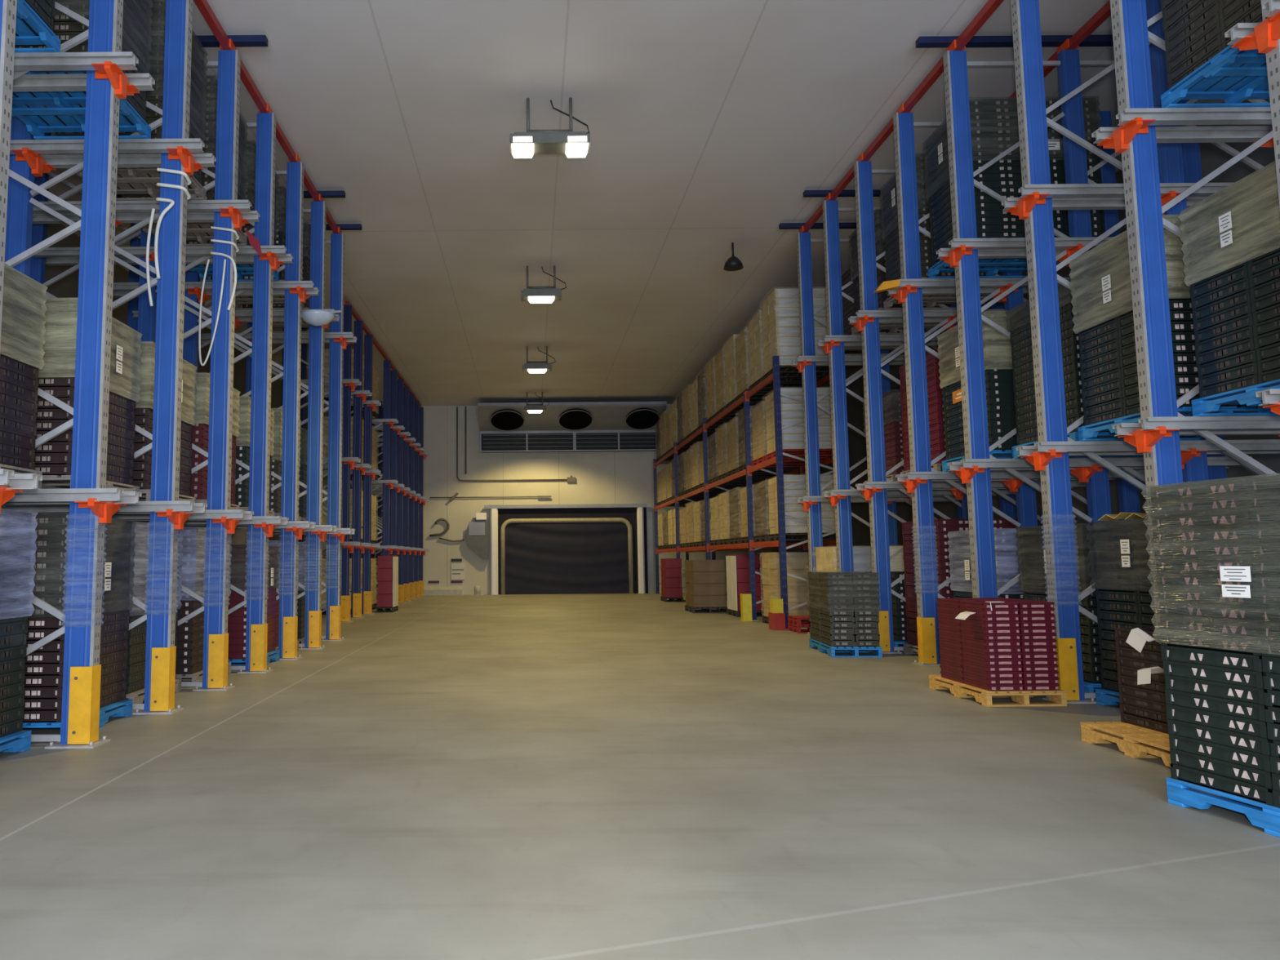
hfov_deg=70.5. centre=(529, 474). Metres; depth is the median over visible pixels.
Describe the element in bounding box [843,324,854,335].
tray
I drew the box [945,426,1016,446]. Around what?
tray
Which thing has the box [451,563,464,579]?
notice board
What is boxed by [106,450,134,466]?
tray
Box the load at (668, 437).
[666,408,671,451]
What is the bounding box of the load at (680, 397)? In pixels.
[676,391,684,442]
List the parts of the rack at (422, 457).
upright post, upright post, pallet rail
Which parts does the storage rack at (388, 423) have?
pallet rail, pallet rail, pallet rail, upright post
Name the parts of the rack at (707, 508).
post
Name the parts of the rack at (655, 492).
post, post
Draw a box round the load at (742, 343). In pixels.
[735,327,771,396]
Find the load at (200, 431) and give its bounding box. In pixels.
[190,372,240,504]
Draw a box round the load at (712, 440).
[707,432,718,479]
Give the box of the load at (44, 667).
[22,515,135,722]
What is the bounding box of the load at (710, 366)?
[706,357,728,418]
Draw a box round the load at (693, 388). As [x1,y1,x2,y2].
[689,378,714,432]
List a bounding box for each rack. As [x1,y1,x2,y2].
[0,0,42,513]
[0,0,216,714]
[2,0,155,748]
[30,112,293,673]
[32,35,268,690]
[111,161,319,660]
[115,190,345,649]
[200,223,362,640]
[279,305,361,622]
[297,320,372,618]
[321,334,381,614]
[349,369,404,605]
[350,360,398,590]
[361,378,410,603]
[361,386,416,601]
[371,394,421,599]
[375,400,425,598]
[381,407,429,596]
[653,458,688,594]
[673,442,715,588]
[702,418,730,590]
[743,394,808,620]
[772,355,835,629]
[778,222,962,635]
[803,189,1016,572]
[848,161,1086,653]
[886,111,1145,666]
[915,35,1252,597]
[1001,0,1279,703]
[1091,0,1279,626]
[1224,0,1279,414]
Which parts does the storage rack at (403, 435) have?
pallet rail, pallet rail, upright post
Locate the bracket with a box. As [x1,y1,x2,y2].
[537,495,551,497]
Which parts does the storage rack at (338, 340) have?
upright post, pallet rail, pallet rail, pallet rail, pallet rail, foot plate, upright post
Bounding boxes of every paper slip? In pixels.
[955,611,975,619]
[985,601,1004,610]
[1125,627,1160,652]
[1137,666,1164,684]
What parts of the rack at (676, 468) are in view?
post, post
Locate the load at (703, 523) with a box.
[701,498,711,541]
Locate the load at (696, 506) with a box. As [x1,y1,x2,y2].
[693,501,702,542]
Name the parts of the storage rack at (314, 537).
upright post, pallet rail, pallet rail, pallet rail, pallet rail, foot plate, upright post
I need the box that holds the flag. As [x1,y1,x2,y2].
[244,228,262,257]
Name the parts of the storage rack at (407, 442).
pallet rail, pallet rail, pallet rail, upright post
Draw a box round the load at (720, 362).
[715,348,740,413]
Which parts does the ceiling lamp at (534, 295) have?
cord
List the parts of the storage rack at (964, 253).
upright post, pallet rail, pallet rail, upright post, pallet rail, pallet rail, upright post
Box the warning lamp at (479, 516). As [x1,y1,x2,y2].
[475,512,486,519]
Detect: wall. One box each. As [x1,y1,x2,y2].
[44,223,308,541]
[321,404,771,595]
[771,88,1279,552]
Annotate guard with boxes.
[739,593,753,621]
[768,598,785,630]
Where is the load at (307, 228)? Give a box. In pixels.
[242,222,311,323]
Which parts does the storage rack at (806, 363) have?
upright post, pallet rail, pallet rail, pallet rail, pallet rail, upright post, upright post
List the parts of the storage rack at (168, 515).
upright post, pallet rail, pallet rail, pallet rail, pallet rail, foot plate, upright post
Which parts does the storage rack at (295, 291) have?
upright post, pallet rail, pallet rail, pallet rail, pallet rail, upright post, foot plate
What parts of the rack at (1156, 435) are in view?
upright post, pallet rail, pallet rail, pallet rail, pallet rail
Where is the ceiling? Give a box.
[43,0,1224,407]
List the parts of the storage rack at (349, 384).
upright post, pallet rail, pallet rail, pallet rail, upright post, foot plate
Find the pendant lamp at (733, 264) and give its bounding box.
[723,242,743,271]
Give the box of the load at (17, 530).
[0,509,37,737]
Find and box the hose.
[429,518,449,537]
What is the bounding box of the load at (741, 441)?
[737,405,756,466]
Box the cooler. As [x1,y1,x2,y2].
[477,401,666,453]
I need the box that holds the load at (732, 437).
[726,417,738,471]
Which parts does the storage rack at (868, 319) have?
upright post, foot plate, pallet rail, pallet rail, upright post, pallet rail, pallet rail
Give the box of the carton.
[229,528,248,545]
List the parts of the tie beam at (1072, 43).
splice plate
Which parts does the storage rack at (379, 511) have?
upright post, pallet rail, pallet rail, upright post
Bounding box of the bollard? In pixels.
[471,586,484,595]
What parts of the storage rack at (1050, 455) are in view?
upright post, foot plate, pallet rail, pallet rail, pallet rail, pallet rail, upright post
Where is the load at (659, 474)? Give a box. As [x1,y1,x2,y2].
[657,471,662,502]
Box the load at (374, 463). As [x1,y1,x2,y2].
[323,416,377,469]
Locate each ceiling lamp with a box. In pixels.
[509,97,590,158]
[520,265,566,303]
[522,346,555,373]
[523,391,549,413]
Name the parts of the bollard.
post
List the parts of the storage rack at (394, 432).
upright post, pallet rail, pallet rail, pallet rail, upright post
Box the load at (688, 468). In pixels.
[684,448,692,489]
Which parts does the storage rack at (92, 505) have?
pallet rail, pallet rail, pallet rail, foot plate, pallet rail, upright post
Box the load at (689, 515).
[685,502,696,542]
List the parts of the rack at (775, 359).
post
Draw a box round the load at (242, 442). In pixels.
[235,395,275,511]
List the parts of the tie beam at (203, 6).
splice plate, splice plate, splice plate, splice plate, splice plate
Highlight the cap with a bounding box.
[872,279,900,293]
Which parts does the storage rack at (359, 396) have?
upright post, pallet rail, pallet rail, pallet rail, upright post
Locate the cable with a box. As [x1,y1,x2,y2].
[439,537,464,542]
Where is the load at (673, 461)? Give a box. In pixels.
[671,457,679,496]
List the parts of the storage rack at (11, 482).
upright post, pallet rail, pallet rail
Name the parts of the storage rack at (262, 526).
upright post, upright post, pallet rail, pallet rail, pallet rail, pallet rail, foot plate, upright post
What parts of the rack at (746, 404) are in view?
post, post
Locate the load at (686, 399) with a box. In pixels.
[683,384,702,437]
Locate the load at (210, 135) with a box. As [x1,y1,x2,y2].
[120,75,248,235]
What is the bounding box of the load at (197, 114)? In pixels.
[54,0,207,188]
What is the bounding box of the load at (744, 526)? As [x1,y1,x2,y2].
[740,485,755,537]
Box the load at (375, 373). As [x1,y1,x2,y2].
[324,349,377,414]
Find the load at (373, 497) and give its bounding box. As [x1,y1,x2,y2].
[322,488,376,540]
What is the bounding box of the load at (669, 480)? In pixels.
[666,462,672,497]
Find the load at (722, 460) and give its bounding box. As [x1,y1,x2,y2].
[717,422,728,475]
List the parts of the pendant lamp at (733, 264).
stem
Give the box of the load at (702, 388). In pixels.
[697,368,719,426]
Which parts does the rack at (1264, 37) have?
pallet rail, pallet rail, pallet rail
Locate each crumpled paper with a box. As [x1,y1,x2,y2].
[1097,512,1133,520]
[1124,512,1148,519]
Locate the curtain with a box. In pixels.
[505,522,628,594]
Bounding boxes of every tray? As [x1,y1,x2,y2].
[0,353,39,377]
[0,364,38,389]
[0,377,37,401]
[0,390,37,413]
[0,402,36,424]
[0,414,36,435]
[0,427,35,447]
[0,440,35,459]
[0,453,35,470]
[0,524,8,528]
[0,549,30,559]
[0,575,26,585]
[0,584,27,587]
[0,616,27,623]
[0,620,28,635]
[0,632,26,648]
[0,644,26,661]
[0,657,25,674]
[0,669,25,686]
[0,681,24,699]
[0,693,24,712]
[0,706,23,724]
[0,718,22,737]
[4,307,22,321]
[9,286,41,307]
[11,511,31,522]
[12,91,36,97]
[14,44,26,48]
[22,710,62,722]
[23,698,62,711]
[24,663,63,675]
[24,675,62,687]
[24,686,62,698]
[25,42,88,52]
[25,652,63,663]
[26,628,64,640]
[26,640,64,652]
[27,0,53,27]
[27,617,65,629]
[30,549,67,559]
[31,515,69,526]
[31,537,68,549]
[31,594,66,605]
[32,582,66,594]
[33,560,67,567]
[33,605,65,613]
[34,453,71,464]
[34,464,71,475]
[34,580,55,582]
[35,408,73,420]
[35,419,72,431]
[35,431,72,442]
[35,441,72,453]
[35,526,68,537]
[37,0,54,17]
[37,386,74,397]
[37,397,74,408]
[38,377,75,386]
[46,71,86,97]
[48,0,54,7]
[53,11,88,22]
[53,22,88,32]
[53,31,88,42]
[54,0,79,1]
[54,1,89,11]
[54,132,84,135]
[78,97,146,125]
[99,639,128,655]
[99,649,128,665]
[99,689,125,708]
[100,619,128,634]
[100,629,128,644]
[100,669,126,686]
[100,680,126,697]
[101,601,128,613]
[101,609,129,623]
[101,659,127,675]
[102,560,130,568]
[102,570,129,581]
[102,579,129,591]
[102,590,128,601]
[103,530,131,539]
[103,539,130,550]
[103,550,129,559]
[106,440,134,457]
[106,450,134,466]
[106,461,133,476]
[106,471,133,485]
[107,420,134,438]
[107,431,133,448]
[108,400,135,418]
[108,409,135,428]
[109,391,135,409]
[111,519,132,530]
[116,336,137,351]
[118,126,162,136]
[120,187,242,229]
[121,38,146,70]
[121,43,145,73]
[121,70,146,99]
[121,194,243,235]
[122,13,147,53]
[122,23,147,64]
[123,0,147,31]
[123,9,147,45]
[125,670,145,684]
[125,679,144,693]
[126,0,146,26]
[126,95,146,118]
[126,660,145,675]
[127,134,161,168]
[127,179,214,190]
[127,642,146,655]
[127,651,146,665]
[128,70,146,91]
[128,610,146,617]
[128,614,146,625]
[128,623,146,635]
[128,633,146,645]
[131,522,145,525]
[133,93,146,109]
[133,434,152,443]
[133,443,151,453]
[133,462,151,471]
[133,471,151,480]
[133,480,151,489]
[134,415,152,426]
[134,424,152,434]
[134,452,151,462]
[135,408,153,417]
[136,0,148,21]
[145,92,163,102]
[145,117,162,128]
[146,67,164,76]
[146,100,162,109]
[146,109,162,118]
[146,167,201,188]
[147,57,164,64]
[148,15,164,26]
[149,0,165,6]
[149,24,163,27]
[149,83,163,92]
[150,52,164,58]
[151,11,165,18]
[151,40,164,49]
[151,75,163,83]
[174,635,177,644]
[175,618,177,627]
[175,662,203,674]
[176,622,204,633]
[176,630,204,641]
[176,646,203,657]
[176,654,203,666]
[177,607,204,617]
[177,614,204,625]
[177,638,203,649]
[178,478,191,488]
[178,487,191,496]
[178,600,204,608]
[179,453,191,464]
[179,461,191,472]
[179,470,191,480]
[180,428,191,439]
[180,435,191,448]
[180,444,191,456]
[181,420,192,431]
[182,536,205,543]
[182,551,204,556]
[183,528,204,529]
[186,239,252,272]
[189,113,202,134]
[189,122,202,140]
[189,128,196,138]
[190,83,202,105]
[190,100,202,119]
[190,491,235,504]
[191,35,204,57]
[191,52,204,69]
[191,57,204,81]
[191,73,204,97]
[191,428,235,448]
[191,435,235,455]
[191,444,235,462]
[191,452,235,469]
[191,459,235,476]
[191,467,235,484]
[191,475,235,491]
[191,484,235,497]
[192,423,235,440]
[193,171,201,181]
[200,172,214,181]
[201,150,244,194]
[202,136,244,182]
[202,142,244,187]
[204,76,244,128]
[204,115,244,162]
[204,122,244,164]
[204,127,244,175]
[204,166,240,199]
[205,87,244,132]
[205,111,244,154]
[206,91,244,141]
[210,274,284,302]
[213,161,243,199]
[227,598,275,608]
[227,604,275,616]
[227,611,275,623]
[227,617,275,631]
[227,624,275,637]
[227,644,275,659]
[228,591,275,602]
[228,631,275,644]
[228,637,275,652]
[229,546,277,553]
[229,552,277,559]
[230,566,276,573]
[230,572,276,581]
[230,587,276,595]
[231,560,277,564]
[232,579,276,587]
[235,445,271,461]
[235,451,271,467]
[235,458,271,473]
[235,465,271,479]
[235,472,271,486]
[235,479,271,492]
[235,486,271,498]
[235,493,271,505]
[235,500,271,511]
[242,226,254,236]
[242,302,309,323]
[244,144,276,177]
[244,180,275,218]
[244,188,275,223]
[244,193,275,229]
[244,223,254,227]
[245,147,275,186]
[246,170,255,176]
[246,176,275,208]
[270,488,281,495]
[270,494,280,501]
[271,460,281,465]
[271,463,281,471]
[271,470,281,476]
[271,475,281,482]
[271,482,281,488]
[271,500,280,507]
[271,506,280,512]
[275,228,285,237]
[275,233,285,243]
[275,239,285,246]
[275,603,279,609]
[275,608,279,615]
[275,615,279,622]
[275,621,279,628]
[275,627,279,634]
[276,222,285,231]
[277,217,285,223]
[279,270,284,277]
[297,590,305,593]
[297,598,305,604]
[297,604,305,610]
[297,609,305,616]
[297,614,305,622]
[297,620,305,627]
[297,626,304,633]
[297,631,304,639]
[298,467,306,474]
[298,473,306,479]
[298,479,306,484]
[298,484,306,490]
[298,489,306,496]
[298,495,306,502]
[298,501,306,506]
[298,506,306,512]
[298,511,306,517]
[299,462,306,469]
[302,254,310,264]
[302,259,310,269]
[302,265,310,275]
[302,270,310,279]
[302,275,310,280]
[808,572,828,577]
[808,577,817,583]
[808,582,818,590]
[808,589,818,595]
[808,594,817,600]
[808,604,818,613]
[808,610,819,618]
[808,616,820,624]
[809,600,818,604]
[809,626,819,636]
[809,632,820,642]
[810,622,820,630]
[817,572,852,579]
[817,578,852,585]
[817,595,853,604]
[818,584,853,591]
[818,590,853,597]
[818,601,853,609]
[818,608,853,616]
[819,613,854,622]
[819,618,854,628]
[819,625,854,634]
[819,631,854,640]
[820,636,855,646]
[840,267,850,280]
[840,572,877,579]
[841,274,852,285]
[841,276,852,291]
[841,283,853,296]
[842,287,853,300]
[842,293,853,306]
[842,297,853,311]
[842,302,853,315]
[843,307,854,320]
[843,313,854,326]
[843,322,852,331]
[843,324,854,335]
[845,328,927,335]
[850,210,883,241]
[851,216,881,246]
[851,222,884,251]
[851,226,882,257]
[852,235,882,262]
[852,238,884,268]
[852,249,885,276]
[852,578,877,585]
[853,244,884,272]
[853,257,884,284]
[853,261,885,289]
[853,266,885,294]
[853,273,886,300]
[853,279,886,305]
[853,292,878,311]
[853,585,876,591]
[853,591,877,597]
[853,597,878,604]
[853,603,878,609]
[853,609,879,616]
[853,615,879,622]
[853,622,878,628]
[853,627,879,634]
[853,634,879,640]
[854,290,887,315]
[854,640,879,646]
[856,296,887,315]
[866,571,904,578]
[878,302,951,324]
[882,154,925,194]
[882,162,925,199]
[882,173,927,212]
[882,390,900,400]
[882,395,900,404]
[883,167,927,205]
[883,182,925,217]
[883,186,925,224]
[883,401,901,412]
[883,408,902,415]
[883,413,902,422]
[884,192,926,230]
[884,199,928,235]
[884,205,929,241]
[884,212,929,248]
[884,225,930,259]
[884,231,930,265]
[884,421,902,429]
[884,426,902,435]
[884,431,902,441]
[884,438,902,447]
[884,444,903,453]
[884,449,903,459]
[884,456,903,465]
[885,218,930,253]
[885,238,931,271]
[885,244,931,277]
[885,462,904,471]
[885,468,904,475]
[886,251,932,280]
[887,264,932,294]
[887,271,1003,301]
[890,578,904,585]
[891,585,905,591]
[891,591,905,597]
[891,596,906,604]
[892,257,932,279]
[892,603,906,609]
[892,609,906,616]
[892,615,906,622]
[893,622,906,628]
[893,627,906,635]
[893,634,907,641]
[898,349,938,373]
[899,355,939,379]
[900,362,939,385]
[900,368,940,391]
[900,375,940,397]
[900,382,942,404]
[901,389,942,409]
[901,402,943,422]
[902,395,943,416]
[902,409,944,428]
[902,416,944,435]
[902,422,945,440]
[902,429,945,447]
[902,436,945,453]
[902,518,1017,528]
[902,525,1017,535]
[902,533,952,541]
[902,539,951,547]
[902,546,951,554]
[902,553,949,560]
[903,443,946,459]
[903,449,946,466]
[903,560,951,567]
[904,457,946,471]
[904,566,950,574]
[904,573,950,581]
[904,579,953,588]
[904,586,953,595]
[905,592,954,599]
[905,598,916,606]
[905,604,917,613]
[906,611,917,619]
[906,617,916,626]
[906,624,917,632]
[906,631,917,639]
[906,637,918,645]
[925,97,1096,149]
[925,105,1096,153]
[927,112,1097,162]
[927,120,1097,168]
[927,127,1097,175]
[927,134,1096,182]
[928,142,1099,186]
[928,156,1100,201]
[928,164,1100,208]
[928,170,1101,215]
[929,177,1102,222]
[930,186,1022,228]
[930,193,1021,235]
[930,200,1004,242]
[931,208,1103,248]
[931,214,1104,255]
[931,222,1105,262]
[931,230,1105,268]
[932,149,1098,191]
[936,597,986,605]
[936,604,959,612]
[937,609,959,617]
[937,614,960,623]
[937,620,961,629]
[937,626,961,635]
[937,631,961,641]
[937,637,962,647]
[938,643,962,653]
[938,648,962,659]
[939,654,963,665]
[939,660,963,671]
[939,666,964,677]
[940,671,964,683]
[942,339,1004,363]
[942,342,989,364]
[942,368,1013,391]
[942,373,1013,398]
[943,380,1013,404]
[943,388,1013,412]
[944,365,955,375]
[944,395,1014,418]
[944,403,1015,426]
[944,411,1015,432]
[945,418,1016,439]
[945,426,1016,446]
[946,434,1017,453]
[946,442,1017,460]
[950,537,1017,546]
[951,546,1014,553]
[951,553,1021,560]
[951,560,1021,568]
[952,528,1019,538]
[952,568,1020,576]
[953,583,1024,592]
[953,591,1024,599]
[958,600,1018,608]
[959,606,1018,614]
[959,612,1019,621]
[960,618,1019,627]
[960,623,1020,634]
[960,630,1021,639]
[960,635,1020,646]
[960,641,1021,653]
[961,648,1022,658]
[961,653,1022,665]
[961,659,1022,671]
[962,666,1022,678]
[962,671,1023,684]
[963,677,1023,690]
[968,597,1022,599]
[995,600,1054,608]
[1009,302,1030,319]
[1009,310,1030,327]
[1009,318,1031,334]
[1009,325,1031,342]
[1011,333,1031,351]
[1011,342,1032,359]
[1012,351,1032,366]
[1012,358,1033,374]
[1013,367,1034,382]
[1013,375,1034,390]
[1013,383,1035,398]
[1013,391,1035,406]
[1015,400,1035,414]
[1015,408,1036,422]
[1015,416,1037,430]
[1016,425,1037,438]
[1017,433,1038,445]
[1017,608,1054,614]
[1018,614,1055,621]
[1018,620,1055,626]
[1018,626,1056,633]
[1019,535,1044,544]
[1019,633,1056,639]
[1019,639,1056,646]
[1020,527,1044,536]
[1020,543,1044,552]
[1020,552,1044,560]
[1020,645,1057,652]
[1021,560,1045,569]
[1021,652,1057,658]
[1021,658,1057,665]
[1021,664,1058,671]
[1022,568,1046,577]
[1022,577,1047,586]
[1022,594,1048,601]
[1022,671,1058,677]
[1022,677,1058,684]
[1022,684,1059,690]
[1023,586,1048,595]
[1057,280,1071,290]
[1058,302,1072,312]
[1059,306,1074,321]
[1059,315,1074,329]
[1060,324,1075,338]
[1061,333,1079,346]
[1062,342,1079,355]
[1062,351,1079,364]
[1062,360,1079,373]
[1063,368,1080,382]
[1063,377,1081,391]
[1064,386,1081,399]
[1065,395,1082,408]
[1065,404,1084,417]
[1066,413,1083,426]
[1066,422,1110,433]
[1073,524,1089,532]
[1074,262,1106,279]
[1074,534,1092,542]
[1075,290,1115,308]
[1075,546,1089,551]
[1075,551,1093,560]
[1075,560,1102,570]
[1075,569,1094,579]
[1076,579,1094,586]
[1077,588,1096,598]
[1078,314,1116,333]
[1078,318,1118,343]
[1078,598,1097,607]
[1079,328,1118,352]
[1079,338,1119,361]
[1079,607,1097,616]
[1079,616,1097,626]
[1080,348,1119,371]
[1080,358,1120,380]
[1080,625,1098,635]
[1080,634,1098,645]
[1080,644,1100,654]
[1081,368,1121,389]
[1081,377,1121,399]
[1081,653,1100,664]
[1082,387,1122,408]
[1082,662,1101,673]
[1083,398,1123,417]
[1083,408,1123,426]
[1083,671,1102,683]
[1090,521,1131,532]
[1091,530,1135,542]
[1091,541,1133,551]
[1093,551,1134,561]
[1093,561,1134,571]
[1094,571,1135,581]
[1094,580,1137,592]
[1095,590,1137,603]
[1096,600,1138,613]
[1096,609,1138,623]
[1097,619,1139,631]
[1097,629,1115,641]
[1098,639,1115,651]
[1100,648,1117,661]
[1100,658,1117,671]
[1100,668,1119,681]
[1101,679,1119,692]
[1114,627,1160,642]
[1115,268,1183,292]
[1115,637,1160,652]
[1115,646,1163,662]
[1116,297,1191,318]
[1116,656,1163,669]
[1117,299,1191,328]
[1117,665,1165,683]
[1117,675,1165,693]
[1118,310,1193,337]
[1118,321,1194,347]
[1118,684,1165,702]
[1119,332,1195,357]
[1119,693,1166,713]
[1119,702,1168,723]
[1120,342,1195,367]
[1120,353,1195,377]
[1120,364,1198,387]
[1120,712,1168,733]
[1121,374,1199,397]
[1122,385,1199,408]
[1123,395,1232,416]
[1128,285,1190,303]
[1131,519,1148,530]
[1132,530,1148,540]
[1133,540,1147,549]
[1134,556,1203,561]
[1134,561,1151,571]
[1136,582,1153,593]
[1137,592,1154,604]
[1137,603,1155,614]
[1137,613,1155,625]
[1138,624,1155,627]
[1150,478,1245,501]
[1151,497,1247,515]
[1151,510,1250,529]
[1152,525,1275,543]
[1154,542,1252,558]
[1155,557,1254,573]
[1156,572,1263,590]
[1157,586,1256,606]
[1159,601,1257,622]
[1160,0,1173,10]
[1160,616,1258,637]
[1160,635,1262,655]
[1160,644,1263,671]
[1162,0,1186,20]
[1162,0,1201,31]
[1162,659,1264,688]
[1164,0,1216,41]
[1164,0,1219,51]
[1164,9,1219,62]
[1164,674,1265,705]
[1164,688,1266,721]
[1165,703,1267,738]
[1166,21,1221,72]
[1167,32,1222,84]
[1167,718,1271,755]
[1168,44,1266,91]
[1168,733,1271,772]
[1169,748,1272,789]
[1169,763,1273,805]
[1184,205,1232,233]
[1186,196,1233,221]
[1188,231,1245,256]
[1190,259,1248,288]
[1190,265,1248,298]
[1191,276,1250,310]
[1192,288,1250,320]
[1193,235,1207,243]
[1193,301,1252,332]
[1194,312,1253,343]
[1194,325,1253,355]
[1195,337,1254,365]
[1197,349,1257,377]
[1198,361,1258,388]
[1199,373,1258,398]
[1218,0,1230,8]
[1218,0,1245,20]
[1219,0,1261,31]
[1221,1,1262,43]
[1222,14,1262,53]
[1232,404,1257,407]
[1244,222,1261,232]
[1245,475,1279,493]
[1247,238,1279,264]
[1247,251,1279,276]
[1247,491,1279,507]
[1248,264,1279,288]
[1249,277,1279,300]
[1249,510,1279,519]
[1250,290,1279,312]
[1251,526,1279,542]
[1252,303,1279,324]
[1252,316,1279,337]
[1252,541,1279,545]
[1253,328,1279,349]
[1253,558,1279,574]
[1253,573,1279,584]
[1255,590,1279,607]
[1256,342,1279,360]
[1257,355,1279,373]
[1257,368,1279,383]
[1257,606,1279,624]
[1257,622,1279,639]
[1261,640,1279,657]
[1262,656,1279,674]
[1262,672,1279,690]
[1263,688,1279,707]
[1264,705,1279,724]
[1266,722,1279,740]
[1269,755,1279,773]
[1270,739,1279,757]
[1271,773,1279,791]
[1272,789,1279,808]
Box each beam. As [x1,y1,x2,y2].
[193,0,342,233]
[345,301,421,406]
[653,449,674,468]
[654,498,675,511]
[655,547,675,554]
[674,427,702,453]
[675,486,704,503]
[676,546,706,553]
[686,550,706,554]
[702,391,744,431]
[705,468,746,492]
[706,542,748,552]
[712,547,748,553]
[744,373,773,401]
[746,456,776,475]
[749,540,778,551]
[752,468,798,485]
[754,542,801,549]
[799,0,1004,232]
[800,457,832,475]
[803,540,836,550]
[816,373,829,387]
[1007,0,1111,98]
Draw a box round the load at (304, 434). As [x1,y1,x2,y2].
[298,428,307,517]
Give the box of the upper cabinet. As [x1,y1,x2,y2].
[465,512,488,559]
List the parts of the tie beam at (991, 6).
splice plate, splice plate, splice plate, splice plate, splice plate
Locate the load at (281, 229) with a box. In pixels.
[210,186,304,302]
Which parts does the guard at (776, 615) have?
guard plate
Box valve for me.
[448,492,457,502]
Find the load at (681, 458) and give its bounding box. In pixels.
[678,452,685,493]
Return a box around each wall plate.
[450,580,462,582]
[451,559,462,561]
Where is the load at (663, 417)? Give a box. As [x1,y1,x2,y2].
[660,410,668,455]
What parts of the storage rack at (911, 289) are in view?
upright post, foot plate, pallet rail, pallet rail, pallet rail, upright post, pallet rail, upright post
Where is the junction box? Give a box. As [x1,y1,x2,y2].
[566,475,575,482]
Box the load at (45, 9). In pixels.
[15,0,54,35]
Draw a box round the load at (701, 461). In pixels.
[699,439,709,484]
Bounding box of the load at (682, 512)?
[680,507,687,543]
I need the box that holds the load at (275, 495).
[270,408,301,512]
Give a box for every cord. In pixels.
[146,208,155,306]
[154,168,191,279]
[198,258,226,365]
[209,226,239,310]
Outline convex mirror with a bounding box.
[301,309,341,325]
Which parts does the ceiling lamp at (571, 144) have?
cord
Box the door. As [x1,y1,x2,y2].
[484,503,653,595]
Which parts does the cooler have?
coil panel, coil panel, coil frame, coil panel, coil panel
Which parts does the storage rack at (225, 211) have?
pallet rail, pallet rail, pallet rail, pallet rail, foot plate, upright post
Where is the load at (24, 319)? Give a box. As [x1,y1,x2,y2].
[0,262,48,470]
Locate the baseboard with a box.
[423,586,462,595]
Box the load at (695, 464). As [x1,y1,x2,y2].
[691,441,702,487]
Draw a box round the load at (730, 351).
[724,334,764,404]
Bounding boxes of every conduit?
[429,496,537,497]
[456,406,567,481]
[464,406,466,474]
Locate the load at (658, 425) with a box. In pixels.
[656,419,661,459]
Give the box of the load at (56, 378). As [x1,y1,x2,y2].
[34,297,142,485]
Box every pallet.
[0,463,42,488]
[0,730,31,752]
[11,70,151,139]
[14,0,60,53]
[22,699,133,731]
[41,475,139,501]
[61,152,206,200]
[125,678,181,703]
[138,488,195,502]
[142,222,247,246]
[175,662,231,687]
[186,263,279,281]
[195,499,239,510]
[227,649,279,666]
[235,280,304,310]
[239,506,274,515]
[271,307,309,333]
[274,512,301,520]
[275,640,299,649]
[297,637,304,647]
[320,603,377,614]
[322,468,377,479]
[324,397,377,418]
[324,538,377,543]
[376,605,398,612]
[656,457,674,463]
[657,501,685,506]
[660,453,679,460]
[660,595,683,601]
[661,499,691,504]
[665,448,685,456]
[666,496,702,502]
[667,544,673,548]
[671,444,693,452]
[671,495,710,500]
[676,439,699,447]
[678,491,718,497]
[679,542,685,547]
[683,433,711,442]
[684,487,726,494]
[684,604,727,613]
[685,542,693,546]
[689,427,717,437]
[691,484,735,492]
[693,541,700,546]
[697,422,729,431]
[698,482,746,488]
[700,541,723,546]
[706,413,735,425]
[707,476,755,485]
[709,539,733,545]
[715,406,743,418]
[716,472,769,481]
[718,538,745,544]
[724,398,764,411]
[726,467,776,477]
[727,608,764,617]
[728,537,773,543]
[735,388,773,403]
[737,462,798,473]
[739,536,799,543]
[748,377,802,392]
[751,455,804,467]
[753,534,806,542]
[762,364,829,382]
[762,615,807,622]
[764,448,832,462]
[767,533,835,541]
[787,615,810,625]
[787,622,810,633]
[808,638,882,657]
[844,331,927,355]
[851,306,951,334]
[864,474,897,482]
[883,276,993,310]
[893,640,907,651]
[900,463,942,474]
[903,643,918,654]
[927,236,1097,278]
[928,675,1066,706]
[942,449,1035,471]
[1011,431,1217,458]
[1077,405,1257,440]
[1080,721,1170,767]
[1083,680,1102,698]
[1095,688,1119,705]
[1160,20,1270,107]
[1166,777,1279,837]
[1191,378,1279,416]
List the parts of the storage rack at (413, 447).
upright post, pallet rail, pallet rail, upright post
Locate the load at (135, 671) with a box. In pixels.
[125,521,183,693]
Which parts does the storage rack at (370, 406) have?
pallet rail, pallet rail, pallet rail, upright post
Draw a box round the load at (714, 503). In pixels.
[710,496,719,540]
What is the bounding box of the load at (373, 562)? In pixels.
[320,558,376,608]
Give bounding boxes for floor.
[0,592,1279,959]
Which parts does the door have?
jamb post, jamb post, panel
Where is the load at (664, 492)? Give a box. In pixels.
[661,466,667,500]
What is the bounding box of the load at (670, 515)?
[667,509,674,544]
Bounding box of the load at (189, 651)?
[175,527,231,674]
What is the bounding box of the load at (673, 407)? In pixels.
[671,400,688,448]
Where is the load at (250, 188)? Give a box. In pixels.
[186,140,279,272]
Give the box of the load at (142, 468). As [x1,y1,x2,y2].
[133,341,197,496]
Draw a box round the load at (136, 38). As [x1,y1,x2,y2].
[12,0,152,125]
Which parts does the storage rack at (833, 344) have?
upright post, pallet rail, pallet rail, pallet rail, pallet rail, upright post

